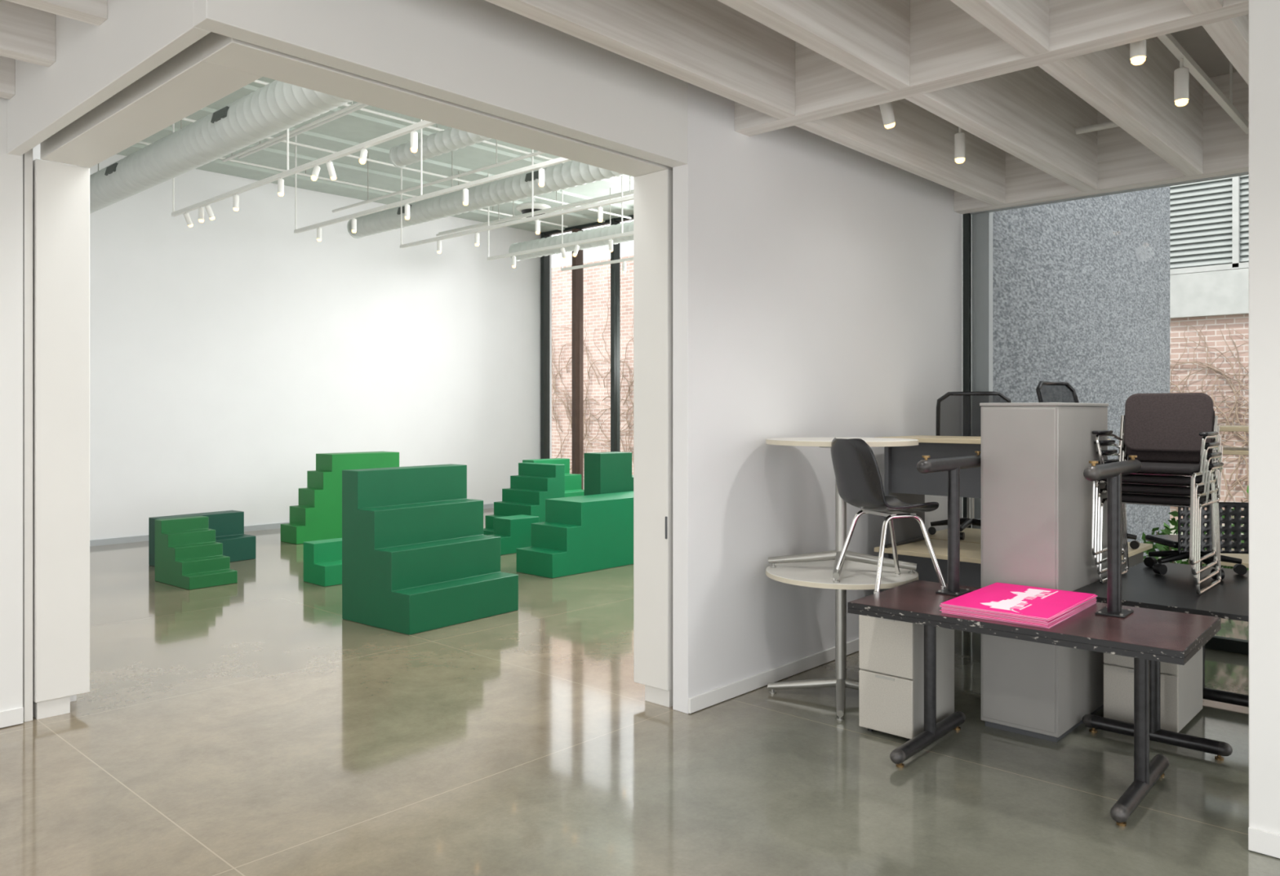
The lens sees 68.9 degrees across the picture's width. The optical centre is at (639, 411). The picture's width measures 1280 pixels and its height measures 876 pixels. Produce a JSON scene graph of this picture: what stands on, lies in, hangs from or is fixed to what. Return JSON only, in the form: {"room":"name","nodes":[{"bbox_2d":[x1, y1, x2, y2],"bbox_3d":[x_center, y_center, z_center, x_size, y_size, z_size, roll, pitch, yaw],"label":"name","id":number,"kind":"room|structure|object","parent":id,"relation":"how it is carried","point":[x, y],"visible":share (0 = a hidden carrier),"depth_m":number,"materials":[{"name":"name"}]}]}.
{"room":"art gallery","nodes":[
{"label":"art gallery","id":0,"kind":"room"},
{"bbox_2d":[0,97,22,711],"bbox_3d":[-5.698,-0.320,2.098,0.220,3.800,7.355,0,0,43],"label":"wall","id":1,"kind":"structure","parent":0,"point":[11,165],"depth_m":4.68,"materials":[{"name":"paint"}]},
{"bbox_2d":[0,706,23,728],"bbox_3d":[-5.613,1.536,2.018,0.014,0.081,7.353,0,0,43],"label":"baseboard","id":2,"kind":"structure","parent":1,"relation":"attached to","point":[8,717],"depth_m":4.68,"materials":[{"name":"paint"}]},
{"bbox_2d":[32,143,76,702],"bbox_3d":[-5.553,-0.745,7.158,6.430,4.650,0.330,0,0,43],"label":"wall","id":3,"kind":"structure","parent":0,"point":[36,150],"depth_m":4.96,"materials":[{"name":"paint"}]},
{"bbox_2d":[22,148,32,721],"bbox_3d":[-3.191,0.095,4.826,0.205,2.970,0.038,0,0,43],"label":"trim","id":4,"kind":"structure","parent":3,"relation":"attached to","point":[28,156],"depth_m":4.75,"materials":[{"name":"paint"}]},
{"bbox_2d":[32,159,89,719],"bbox_3d":[-3.082,0.145,4.933,0.220,2.870,0.250,0,0,43],"label":"door","id":5,"kind":"structure","parent":3,"relation":"in","point":[60,191],"depth_m":4.84,"materials":[{"name":"paint"}]},
{"bbox_2d":[77,154,551,540],"bbox_3d":[-4.832,-0.795,12.827,0.200,4.750,9.500,0,0,43],"label":"wall","id":6,"kind":"structure","parent":0,"point":[231,351],"depth_m":12.67,"materials":[{"name":"paint"}]},
{"bbox_2d":[89,503,493,546],"bbox_3d":[-4.747,1.545,12.749,0.030,0.070,8.900,0,0,43],"label":"baseboard","id":7,"kind":"structure","parent":6,"relation":"attached to","point":[273,526],"depth_m":11.31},
{"bbox_2d":[116,76,633,232],"bbox_3d":[-1.547,-3.152,9.796,9.040,0.235,9.500,0,0,43],"label":"ceiling","id":8,"kind":"structure","parent":0,"point":[358,126],"depth_m":11.65,"materials":[{"name":"white paint"}]},
{"bbox_2d":[89,80,352,213],"bbox_3d":[-3.539,-2.622,7.888,8.324,0.897,0.361,0,0,43],"label":"spiral duct","id":9,"kind":"object","parent":8,"relation":"hanging from","point":[276,107],"visible":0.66,"depth_m":7.76,"materials":[{"name":"metal"}]},
{"bbox_2d":[104,162,118,175],"bbox_3d":[-5.225,-2.393,9.231,0.260,0.088,0.049,0,0,43],"label":"vent","id":10,"kind":"object","parent":9,"relation":"attached to","point":[111,170],"depth_m":9.18,"materials":[{"name":"black metal"}]},
{"bbox_2d":[210,106,229,123],"bbox_3d":[-3.388,-2.393,7.536,0.260,0.088,0.049,0,0,43],"label":"vent","id":11,"kind":"object","parent":9,"relation":"attached to","point":[220,116],"depth_m":7.50,"materials":[{"name":"black metal"}]},
{"bbox_2d":[222,101,363,162],"bbox_3d":[-2.155,-2.862,7.839,6.200,0.415,0.032,0,0,43],"label":"ceiling pipe","id":12,"kind":"object","parent":8,"relation":"hanging from","point":[356,104],"visible":0.34,"depth_m":8.84,"materials":[{"name":"white metal"}]},
{"bbox_2d":[237,103,368,159],"bbox_3d":[-2.062,-2.937,8.162,6.500,0.265,0.032,0,0,43],"label":"ceiling pipe","id":13,"kind":"object","parent":8,"relation":"hanging from","point":[363,105],"visible":0.2,"depth_m":9.32,"materials":[{"name":"white metal"}]},
{"bbox_2d":[171,120,435,216],"bbox_3d":[-2.481,-2.511,7.324,5.980,1.118,0.036,0,0,43],"label":"track","id":14,"kind":"object","parent":8,"relation":"hanging from","point":[422,124],"visible":0.42,"depth_m":7.58,"materials":[{"name":"white metal"}]},
{"bbox_2d":[182,211,192,226],"bbox_3d":[-4.428,-1.879,9.147,0.050,0.142,0.100,0,0,24],"label":"track spotlight","id":15,"kind":"object","parent":14,"relation":"attached to","point":[186,215],"visible":1,"depth_m":9.13,"materials":[{"name":"white metal"}]},
{"bbox_2d":[198,206,204,222],"bbox_3d":[-4.178,-1.875,8.890,0.050,0.149,0.050,0,0,43],"label":"track spotlight","id":16,"kind":"object","parent":14,"relation":"attached to","point":[201,210],"visible":1,"depth_m":8.87,"materials":[{"name":"white metal"}]},
{"bbox_2d":[204,204,214,220],"bbox_3d":[-4.057,-1.877,8.801,0.050,0.146,0.092,0,0,43],"label":"track spotlight","id":17,"kind":"object","parent":14,"relation":"attached to","point":[208,208],"visible":1,"depth_m":8.79,"materials":[{"name":"white metal"}]},
{"bbox_2d":[233,194,239,211],"bbox_3d":[-3.627,-1.875,8.382,0.050,0.149,0.050,0,0,43],"label":"track spotlight","id":18,"kind":"object","parent":14,"relation":"attached to","point":[236,197],"visible":1,"depth_m":8.36,"materials":[{"name":"white metal"}]},
{"bbox_2d":[277,177,284,196],"bbox_3d":[-3.003,-1.875,7.805,0.050,0.149,0.050,0,0,43],"label":"track spotlight","id":19,"kind":"object","parent":14,"relation":"attached to","point":[280,181],"visible":1,"depth_m":7.79,"materials":[{"name":"white metal"}]},
{"bbox_2d":[311,164,320,181],"bbox_3d":[-2.563,-1.881,7.374,0.050,0.138,0.107,0,0,2],"label":"track spotlight","id":20,"kind":"object","parent":14,"relation":"attached to","point":[315,173],"visible":1,"depth_m":7.35,"materials":[{"name":"white metal"}]},
{"bbox_2d":[325,160,336,180],"bbox_3d":[-2.405,-1.876,7.273,0.050,0.147,0.085,0,0,43],"label":"track spotlight","id":21,"kind":"object","parent":14,"relation":"attached to","point":[330,166],"visible":1,"depth_m":7.25,"materials":[{"name":"white metal"}]},
{"bbox_2d":[359,147,367,164],"bbox_3d":[-2.044,-1.883,6.896,0.050,0.134,0.113,0,0,-6],"label":"track spotlight","id":22,"kind":"object","parent":14,"relation":"attached to","point":[363,154],"visible":1,"depth_m":6.87,"materials":[{"name":"white metal"}]},
{"bbox_2d":[410,130,417,152],"bbox_3d":[-1.570,-1.875,6.483,0.050,0.149,0.050,0,0,43],"label":"track spotlight","id":23,"kind":"object","parent":14,"relation":"attached to","point":[414,135],"visible":1,"depth_m":6.46,"materials":[{"name":"white metal"}]},
{"bbox_2d":[137,141,568,227],"bbox_3d":[-3.880,-3.008,12.016,0.028,0.123,8.000,0,0,43],"label":"ceiling pipe","id":24,"kind":"object","parent":8,"relation":"hanging from","point":[140,142],"visible":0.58,"depth_m":12.02,"materials":[{"name":"white metal"}]},
{"bbox_2d":[182,117,631,218],"bbox_3d":[-2.851,-2.978,11.067,0.028,0.183,8.000,0,0,43],"label":"ceiling pipe","id":25,"kind":"object","parent":8,"relation":"hanging from","point":[184,118],"visible":0.26,"depth_m":11.02,"materials":[{"name":"white metal"}]},
{"bbox_2d":[293,119,571,233],"bbox_3d":[-1.604,-2.511,8.229,5.920,1.118,0.036,0,0,43],"label":"track","id":26,"kind":"object","parent":8,"relation":"hanging from","point":[559,160],"visible":0.5,"depth_m":8.60,"materials":[{"name":"white metal"}]},
{"bbox_2d":[351,217,356,232],"bbox_3d":[-2.883,-1.875,9.409,0.050,0.149,0.050,0,0,43],"label":"track spotlight","id":27,"kind":"object","parent":26,"relation":"attached to","point":[353,220],"visible":1,"depth_m":9.39,"materials":[{"name":"white metal"}]},
{"bbox_2d":[404,203,409,219],"bbox_3d":[-2.185,-1.875,8.765,0.050,0.149,0.050,0,0,43],"label":"track spotlight","id":28,"kind":"object","parent":26,"relation":"attached to","point":[406,206],"visible":1,"depth_m":8.74,"materials":[{"name":"white metal"}]},
{"bbox_2d":[462,187,468,205],"bbox_3d":[-1.524,-1.875,8.155,0.050,0.149,0.050,0,0,43],"label":"track spotlight","id":29,"kind":"object","parent":26,"relation":"attached to","point":[465,191],"visible":1,"depth_m":8.13,"materials":[{"name":"white metal"}]},
{"bbox_2d":[538,167,544,186],"bbox_3d":[-0.789,-1.875,7.477,0.050,0.149,0.050,0,0,43],"label":"track spotlight","id":30,"kind":"object","parent":26,"relation":"attached to","point":[541,171],"visible":1,"depth_m":7.46,"materials":[{"name":"white metal"}]},
{"bbox_2d":[332,139,544,212],"bbox_3d":[-1.290,-2.762,9.219,6.800,0.615,0.032,0,0,43],"label":"ceiling pipe","id":31,"kind":"object","parent":8,"relation":"hanging from","point":[537,153],"visible":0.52,"depth_m":9.95,"materials":[{"name":"white metal"}]},
{"bbox_2d":[389,128,491,168],"bbox_3d":[-0.881,-2.799,8.188,4.424,0.542,0.224,0,0,43],"label":"spiral duct","id":32,"kind":"object","parent":8,"relation":"hanging from","point":[449,140],"visible":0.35,"depth_m":9.13,"materials":[{"name":"metal"}]},
{"bbox_2d":[253,80,633,182],"bbox_3d":[-1.822,-3.008,10.117,0.028,0.123,8.000,0,0,43],"label":"ceiling pipe","id":33,"kind":"object","parent":8,"relation":"hanging from","point":[263,82],"visible":0.11,"depth_m":9.73,"materials":[{"name":"white metal"}]},
{"bbox_2d":[346,151,624,238],"bbox_3d":[-1.130,-2.676,9.909,7.124,0.787,0.282,0,0,43],"label":"spiral duct","id":34,"kind":"object","parent":8,"relation":"hanging from","point":[566,175],"visible":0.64,"depth_m":10.35,"materials":[{"name":"metal"}]},
{"bbox_2d":[396,204,412,214],"bbox_3d":[-2.862,-2.452,11.349,0.260,0.088,0.049,0,0,43],"label":"vent","id":35,"kind":"object","parent":34,"relation":"attached to","point":[398,211],"depth_m":11.35,"materials":[{"name":"black metal"}]},
{"bbox_2d":[524,170,538,182],"bbox_3d":[-1.099,-2.452,9.721,0.260,0.088,0.049,0,0,43],"label":"vent","id":36,"kind":"object","parent":34,"relation":"attached to","point":[528,175],"depth_m":9.73,"materials":[{"name":"black metal"}]},
{"bbox_2d":[400,149,633,248],"bbox_3d":[-0.701,-2.511,9.179,5.880,1.118,0.036,0,0,43],"label":"track","id":37,"kind":"object","parent":8,"relation":"hanging from","point":[629,197],"visible":0.51,"depth_m":9.57,"materials":[{"name":"white metal"}]},
{"bbox_2d":[597,206,603,222],"bbox_3d":[-0.378,-1.875,8.880,0.050,0.149,0.050,0,0,43],"label":"track spotlight","id":38,"kind":"object","parent":37,"relation":"attached to","point":[600,210],"visible":1,"depth_m":8.86,"materials":[{"name":"white metal"}]},
{"bbox_2d":[515,197,551,217],"bbox_3d":[-1.475,-2.870,12.927,0.480,0.400,0.480,0,0,43],"label":"dome","id":39,"kind":"object","parent":8,"relation":"hanging from","point":[524,207],"visible":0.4,"depth_m":12.76,"materials":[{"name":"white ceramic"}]},
{"bbox_2d":[435,175,633,236],"bbox_3d":[-0.188,-2.787,10.855,7.400,0.565,0.032,0,0,43],"label":"ceiling pipe","id":40,"kind":"object","parent":8,"relation":"hanging from","point":[629,193],"visible":0.38,"depth_m":11.86,"materials":[{"name":"white metal"}]},
{"bbox_2d":[438,189,633,233],"bbox_3d":[-0.129,-2.837,11.141,7.700,0.465,0.032,0,0,43],"label":"ceiling pipe","id":41,"kind":"object","parent":8,"relation":"hanging from","point":[632,189],"visible":0.16,"depth_m":12.23,"materials":[{"name":"white metal"}]},
{"bbox_2d":[487,173,633,260],"bbox_3d":[0.175,-2.511,10.084,5.820,1.118,0.036,0,0,43],"label":"track","id":42,"kind":"object","parent":8,"relation":"hanging from","point":[628,233],"visible":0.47,"depth_m":10.99,"materials":[{"name":"white metal"}]},
{"bbox_2d":[508,187,633,261],"bbox_3d":[0.691,-2.676,11.808,7.024,0.787,0.282,0,0,43],"label":"spiral duct","id":43,"kind":"object","parent":8,"relation":"hanging from","point":[612,229],"visible":0.3,"depth_m":13.17,"materials":[{"name":"metal"}]},
{"bbox_2d":[560,190,633,271],"bbox_3d":[1.044,-2.511,11.011,5.800,1.118,0.036,0,0,43],"label":"track","id":44,"kind":"object","parent":8,"relation":"hanging from","point":[562,268],"visible":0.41,"depth_m":12.66,"materials":[{"name":"white metal"}]},
{"bbox_2d":[0,0,1248,213],"bbox_3d":[-0.184,-1.960,1.054,9.700,0.820,13.300,0,0,43],"label":"ceiling","id":45,"kind":"structure","parent":0,"point":[1019,78],"depth_m":4.59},
{"bbox_2d":[1075,120,1118,134],"bbox_3d":[3.051,-1.994,5.961,0.500,0.352,0.044,0,0,43],"label":"ceiling pipe","id":46,"kind":"object","parent":45,"relation":"hanging from","point":[1098,126],"visible":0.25,"depth_m":6.04,"materials":[{"name":"white metal"}]},
{"bbox_2d":[1157,33,1248,133],"bbox_3d":[2.962,-1.956,4.921,0.036,0.428,2.550,0,0,43],"label":"track","id":47,"kind":"object","parent":45,"relation":"hanging from","point":[1168,40],"visible":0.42,"depth_m":4.99,"materials":[{"name":"white metal"}]},
{"bbox_2d":[1129,39,1146,65],"bbox_3d":[2.165,-1.625,4.057,0.064,0.229,0.064,0,0,43],"label":"track spotlight","id":48,"kind":"object","parent":47,"relation":"attached to","point":[1137,49],"visible":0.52,"depth_m":4.03,"materials":[{"name":"white metal"}]},
{"bbox_2d":[1173,57,1189,106],"bbox_3d":[2.674,-1.625,4.608,0.064,0.229,0.064,0,0,43],"label":"track spotlight","id":49,"kind":"object","parent":47,"relation":"attached to","point":[1181,74],"visible":1,"depth_m":4.58,"materials":[{"name":"white metal"}]},
{"bbox_3d":[2.031,-1.966,5.814,0.036,0.408,2.500,0,0,43],"label":"track","id":50,"kind":"object","parent":45,"relation":"hanging from","visible":0},
{"bbox_2d":[879,102,895,128],"bbox_3d":[1.338,-1.650,5.063,0.064,0.221,0.127,0,0,43],"label":"track spotlight","id":51,"kind":"object","parent":50,"relation":"attached to","point":[886,110],"visible":0.61,"depth_m":5.05,"materials":[{"name":"white metal"}]},
{"bbox_2d":[954,126,965,163],"bbox_3d":[1.970,-1.645,5.748,0.064,0.229,0.064,0,0,43],"label":"track spotlight","id":52,"kind":"object","parent":50,"relation":"attached to","point":[960,137],"visible":0.94,"depth_m":5.72,"materials":[{"name":"white metal"}]},
{"bbox_2d":[0,507,1279,875],"bbox_3d":[-1.422,1.655,4.578,16.300,0.150,16.800,0,0,43],"label":"floor","id":53,"kind":"structure","parent":0,"point":[248,726],"depth_m":4.23,"materials":[{"name":"concrete"}]},
{"bbox_2d":[155,515,237,590],"bbox_3d":[-4.112,1.294,8.640,0.700,0.570,0.440,0,0,40],"label":"step block","id":54,"kind":"object","parent":53,"relation":"on","point":[188,555],"visible":1,"depth_m":8.57,"materials":[{"name":"green paint"}]},
{"bbox_2d":[148,510,255,566],"bbox_3d":[-4.576,1.334,9.784,0.480,0.490,0.900,0,0,38],"label":"step block","id":55,"kind":"object","parent":53,"relation":"on","point":[228,525],"visible":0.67,"depth_m":9.89,"materials":[{"name":"teal paint"}]},
{"bbox_2d":[303,537,342,586],"bbox_3d":[-2.711,1.396,8.829,0.400,0.366,0.800,0,0,43],"label":"step block","id":56,"kind":"object","parent":53,"relation":"on","point":[322,558],"visible":0.45,"depth_m":8.57,"materials":[{"name":"green paint"}]},
{"bbox_2d":[280,451,399,544],"bbox_3d":[-3.744,1.054,11.721,0.400,1.050,1.410,0,0,43],"label":"step block","id":57,"kind":"object","parent":53,"relation":"on","point":[317,516],"visible":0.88,"depth_m":11.41,"materials":[{"name":"green paint"}]},
{"bbox_2d":[342,463,518,635],"bbox_3d":[-1.615,1.013,7.253,0.820,1.132,1.060,0,0,39],"label":"step block","id":58,"kind":"object","parent":53,"relation":"on","point":[417,557],"visible":1,"depth_m":7.05,"materials":[{"name":"green paint"}]},
{"bbox_2d":[488,514,538,555],"bbox_3d":[-1.470,1.389,10.514,0.300,0.380,0.620,0,0,43],"label":"step block","id":59,"kind":"object","parent":53,"relation":"on","point":[514,531],"visible":0.6,"depth_m":10.43,"materials":[{"name":"paint"}]},
{"bbox_2d":[483,462,564,535],"bbox_3d":[-1.446,1.114,11.335,0.700,0.930,0.800,0,0,43],"label":"step block","id":60,"kind":"object","parent":53,"relation":"on","point":[527,493],"visible":0.66,"depth_m":11.32,"materials":[{"name":"paint"}]},
{"bbox_2d":[522,457,583,497],"bbox_3d":[-1.088,1.139,13.346,1.000,0.880,0.700,0,0,43],"label":"step block","id":61,"kind":"object","parent":53,"relation":"on","point":[572,482],"visible":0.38,"depth_m":13.47,"materials":[{"name":"green paint"}]},
{"bbox_2d":[516,490,633,577],"bbox_3d":[-0.352,1.234,9.727,0.530,0.690,1.980,0,0,43],"label":"step block","id":62,"kind":"object","parent":53,"relation":"on","point":[581,534],"visible":0.77,"depth_m":9.22,"materials":[{"name":"paint"}]},
{"bbox_2d":[583,451,633,495],"bbox_3d":[-0.068,1.019,10.676,0.260,1.120,1.340,0,0,43],"label":"step block","id":63,"kind":"object","parent":53,"relation":"on","point":[604,473],"visible":0.33,"depth_m":10.23,"materials":[{"name":"green paint"}]},
{"bbox_2d":[765,560,918,720],"bbox_3d":[1.109,1.230,5.154,0.823,0.700,0.823,0,0,13],"label":"round table","id":64,"kind":"object","parent":53,"relation":"on","point":[818,574],"visible":0.8,"depth_m":5.12,"materials":[{"name":"beige laminate"}]},
{"bbox_2d":[765,436,918,582],"bbox_3d":[1.112,0.517,5.165,0.823,0.725,0.823,0,0,16],"label":"round table","id":65,"kind":"object","parent":64,"relation":"on","point":[820,442],"visible":0.86,"depth_m":5.13,"materials":[{"name":"beige laminate"}]},
{"bbox_2d":[858,614,954,741],"bbox_3d":[1.345,1.280,4.689,0.287,0.600,0.484,0,0,43],"label":"drawer pedestal","id":66,"kind":"object","parent":53,"relation":"on","point":[891,651],"visible":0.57,"depth_m":4.52,"materials":[{"name":"metal"}]},
{"bbox_2d":[874,538,981,590],"bbox_3d":[2.193,1.230,5.841,1.260,0.700,0.640,0,0,43],"label":"desk","id":67,"kind":"object","parent":53,"relation":"on","point":[917,552],"visible":0.2,"depth_m":5.87,"materials":[{"name":"brown wood"}]},
{"bbox_2d":[875,435,1111,547],"bbox_3d":[2.185,0.523,5.848,1.240,0.712,0.640,0,0,43],"label":"desk","id":68,"kind":"object","parent":67,"relation":"on","point":[903,480],"visible":0.28,"depth_m":5.95,"materials":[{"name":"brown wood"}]},
{"bbox_2d":[847,607,1221,826],"bbox_3d":[1.705,1.242,4.125,1.360,0.676,0.784,0,0,41],"label":"pedestal table","id":69,"kind":"object","parent":53,"relation":"on","point":[1146,774],"visible":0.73,"depth_m":3.81,"materials":[{"name":"black paint"}]},
{"bbox_2d":[847,450,1221,657],"bbox_3d":[1.771,0.553,4.202,1.360,0.700,0.919,0,0,41],"label":"pedestal table","id":70,"kind":"object","parent":69,"relation":"on","point":[1112,624],"visible":0.93,"depth_m":4.03,"materials":[{"name":"black paint"}]},
{"bbox_2d":[830,437,946,595],"bbox_3d":[1.224,0.505,4.716,0.480,0.745,0.415,0,0,-19],"label":"shell chair","id":71,"kind":"object","parent":70,"relation":"on","point":[859,482],"visible":1,"depth_m":4.61,"materials":[{"name":"black plastic"}]},
{"bbox_2d":[939,582,1097,628],"bbox_3d":[1.701,0.857,4.174,0.470,0.041,0.675,0,0,41],"label":"book","id":72,"kind":"object","parent":70,"relation":"on","point":[1016,599],"depth_m":4.06,"materials":[{"name":"paper"}]},
{"bbox_2d":[928,528,1152,570],"bbox_3d":[2.663,1.230,6.388,1.350,0.700,0.720,0,0,43],"label":"desk","id":73,"kind":"object","parent":53,"relation":"on","point":[1135,557],"visible":0.12,"depth_m":6.30,"materials":[{"name":"brown wood"}]},
{"bbox_2d":[928,391,1010,539],"bbox_3d":[2.316,0.372,6.599,0.533,1.013,0.583,0,0,15],"label":"office chair","id":74,"kind":"object","parent":73,"relation":"on","point":[957,413],"visible":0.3,"depth_m":6.39,"materials":[{"name":"black metal"}]},
{"bbox_2d":[1035,381,1139,549],"bbox_3d":[2.962,0.338,6.141,0.533,1.083,0.583,0,0,-37],"label":"office chair","id":75,"kind":"object","parent":73,"relation":"on","point":[1046,391],"visible":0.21,"depth_m":6.35,"materials":[{"name":"black metal"}]},
{"bbox_2d":[979,402,1108,742],"bbox_3d":[2.103,0.769,4.834,0.383,1.622,0.770,0,0,43],"label":"tall cabinet","id":76,"kind":"object","parent":53,"relation":"on","point":[1036,494],"visible":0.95,"depth_m":4.57,"materials":[{"name":"grey metal"}]},
{"bbox_2d":[1103,647,1202,732],"bbox_3d":[2.646,1.280,4.801,0.337,0.600,0.554,0,0,43],"label":"drawer pedestal","id":77,"kind":"object","parent":53,"relation":"on","point":[1181,686],"visible":0.3,"depth_m":4.65,"materials":[{"name":"metal"}]},
{"bbox_2d":[1072,561,1248,760],"bbox_3d":[2.832,1.230,4.735,0.820,0.700,1.360,0,0,43],"label":"pedestal table","id":78,"kind":"object","parent":53,"relation":"on","point":[1175,590],"visible":0.55,"depth_m":4.48,"materials":[{"name":"black metal"}]},
{"bbox_2d":[1097,445,1223,595],"bbox_3d":[2.673,0.469,4.785,0.520,0.818,0.542,0,0,43],"label":"chair","id":79,"kind":"object","parent":78,"relation":"on","point":[1174,501],"visible":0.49,"depth_m":4.65,"materials":[{"name":"silver metal"}]},
{"bbox_2d":[1095,435,1222,585],"bbox_3d":[2.646,0.417,4.755,0.520,0.818,0.542,0,0,43],"label":"chair","id":80,"kind":"object","parent":79,"relation":"on","point":[1162,491],"visible":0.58,"depth_m":4.63,"materials":[{"name":"silver metal"}]},
{"bbox_2d":[1093,408,1220,575],"bbox_3d":[2.619,0.365,4.726,0.520,0.818,0.542,0,0,43],"label":"chair","id":81,"kind":"object","parent":80,"relation":"on","point":[1149,480],"visible":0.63,"depth_m":4.68,"materials":[{"name":"silver metal"}]},
{"bbox_2d":[1090,392,1218,564],"bbox_3d":[2.592,0.313,4.696,0.520,0.818,0.542,0,0,43],"label":"chair","id":82,"kind":"object","parent":81,"relation":"on","point":[1171,422],"visible":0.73,"depth_m":4.80,"materials":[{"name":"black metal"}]},
{"bbox_2d":[1143,502,1248,579],"bbox_3d":[3.022,0.679,5.085,0.494,0.400,0.469,0,0,1],"label":"chair","id":83,"kind":"object","parent":78,"relation":"on","point":[1180,541],"visible":0.73,"depth_m":4.93,"materials":[{"name":"black metal"}]},
{"bbox_2d":[1188,547,1248,568],"bbox_3d":[3.979,1.230,5.404,1.280,0.700,0.620,0,0,43],"label":"desk","id":84,"kind":"object","parent":53,"relation":"on","point":[1244,557],"visible":0.08,"depth_m":5.60,"materials":[{"name":"brown wood"}]},
{"bbox_2d":[1217,425,1248,454],"bbox_3d":[3.979,0.484,5.404,1.280,0.790,0.620,0,0,43],"label":"desk","id":85,"kind":"object","parent":84,"relation":"on","point":[1226,451],"visible":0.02,"depth_m":5.48,"materials":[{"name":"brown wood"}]},
{"bbox_2d":[1222,447,1248,454],"bbox_3d":[3.979,0.242,5.404,1.280,0.025,0.580,0,0,43],"label":"shelf","id":86,"kind":"object","parent":85,"relation":"attached to","point":[1226,451],"depth_m":5.50,"materials":[{"name":"brown wood"}]},
{"bbox_2d":[672,82,962,713],"bbox_3d":[1.253,-0.745,6.246,0.390,4.650,3.380,0,0,43],"label":"wall","id":87,"kind":"structure","parent":0,"point":[817,280],"depth_m":5.51,"materials":[{"name":"paint"}]},
{"bbox_2d":[7,0,687,167],"bbox_3d":[-1.460,-1.755,4.773,2.380,0.930,2.465,0,0,43],"label":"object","id":88,"kind":"structure","parent":87,"relation":"attached to","point":[483,55],"depth_m":3.88,"materials":[{"name":"paint"}]},
{"bbox_2d":[40,31,672,177],"bbox_3d":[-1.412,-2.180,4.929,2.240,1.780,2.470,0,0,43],"label":"trim","id":89,"kind":"structure","parent":87,"relation":"attached to","point":[214,67],"depth_m":3.95,"materials":[{"name":"paint"}]},
{"bbox_2d":[633,168,672,706],"bbox_3d":[0.104,0.145,5.104,0.250,2.870,0.156,0,0,43],"label":"door","id":90,"kind":"structure","parent":87,"relation":"in","point":[652,192],"depth_m":5.04,"materials":[{"name":"paint"}]},
{"bbox_2d":[688,638,858,713],"bbox_3d":[1.392,1.537,6.099,0.014,0.078,3.348,0,0,43],"label":"baseboard","id":91,"kind":"structure","parent":87,"relation":"attached to","point":[712,697],"depth_m":5.34,"materials":[{"name":"paint"}]},
{"bbox_2d":[962,171,1248,654],"bbox_3d":[5.203,-0.295,4.989,7.120,3.750,0.130,0,0,43],"label":"window","id":92,"kind":"structure","parent":87,"relation":"in","point":[977,227],"depth_m":7.31,"materials":[{"name":"metal"}]},
{"bbox_2d":[1248,0,1279,834],"bbox_3d":[3.990,-0.295,1.868,4.669,3.750,0.243,0,0,43],"label":"wall","id":93,"kind":"structure","parent":0,"point":[1264,15],"depth_m":3.33,"materials":[{"name":"paint"}]},
{"bbox_2d":[1248,826,1279,857],"bbox_3d":[3.904,1.536,1.774,4.668,0.081,0.012,0,0,43],"label":"baseboard","id":94,"kind":"structure","parent":93,"relation":"attached to","point":[1260,841],"depth_m":3.32,"materials":[{"name":"paint"}]},
{"bbox_3d":[4.096,-0.745,10.861,1.690,4.650,0.280,0,0,43],"label":"wall window","id":95,"kind":"structure","parent":0,"visible":0},
{"bbox_2d":[540,214,633,489],"bbox_3d":[0.885,-0.745,13.729,6.920,4.650,0.180,0,0,43],"label":"window","id":96,"kind":"structure","parent":95,"relation":"attached to","point":[578,273],"depth_m":15.45,"materials":[{"name":"metal"}]},
{"label":"outside","id":97,"kind":"structure","parent":0,"visible":0},
{"bbox_2d":[1157,523,1244,568],"bbox_3d":[8.689,1.755,24.162,60.000,0.150,32.700,0,0,43],"label":"ground","id":98,"kind":"structure","parent":97,"point":[1171,525],"depth_m":12.84,"materials":[{"name":"grey concrete"}]},
{"bbox_2d":[551,174,1248,526],"bbox_3d":[4.365,-2.820,18.002,58.000,9.000,0.620,0,0,43],"label":"brick building","id":99,"kind":"structure","parent":98,"relation":"on","point":[1209,220],"depth_m":14.08,"materials":[{"name":"brick"}]},
{"bbox_2d":[551,269,633,469],"bbox_3d":[-0.400,-0.916,22.060,6.471,5.152,0.063,0,0,43],"label":"climbing vine","id":100,"kind":"object","parent":99,"relation":"attached to","point":[627,365],"visible":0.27,"depth_m":22.75,"materials":[{"name":"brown plant"}]},
{"bbox_2d":[1169,321,1248,511],"bbox_3d":[9.897,0.152,12.558,9.486,3.048,0.063,0,0,43],"label":"climbing vine","id":101,"kind":"object","parent":99,"relation":"attached to","point":[1227,422],"visible":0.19,"depth_m":13.70,"materials":[{"name":"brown plant"}]},
{"bbox_2d":[992,186,1169,557],"bbox_3d":[4.571,-2.370,9.444,0.130,8.100,5.520,0,0,43],"label":"wall","id":102,"kind":"structure","parent":98,"relation":"on","point":[1081,287],"depth_m":9.22,"materials":[{"name":"concrete"}]},
{"bbox_2d":[1141,510,1230,568],"bbox_3d":[4.337,1.225,7.432,0.712,0.917,0.731,0,0,43],"label":"shrub","id":103,"kind":"object","parent":98,"relation":"on","point":[1166,531],"visible":0.06,"depth_m":7.48,"materials":[{"name":"green plant"}]},
{"bbox_2d":[1222,485,1248,570],"bbox_3d":[5.320,1.099,7.748,0.969,1.168,0.941,0,0,43],"label":"shrub","id":104,"kind":"object","parent":98,"relation":"on","point":[1247,489],"visible":0.02,"depth_m":7.92,"materials":[{"name":"green plant"}]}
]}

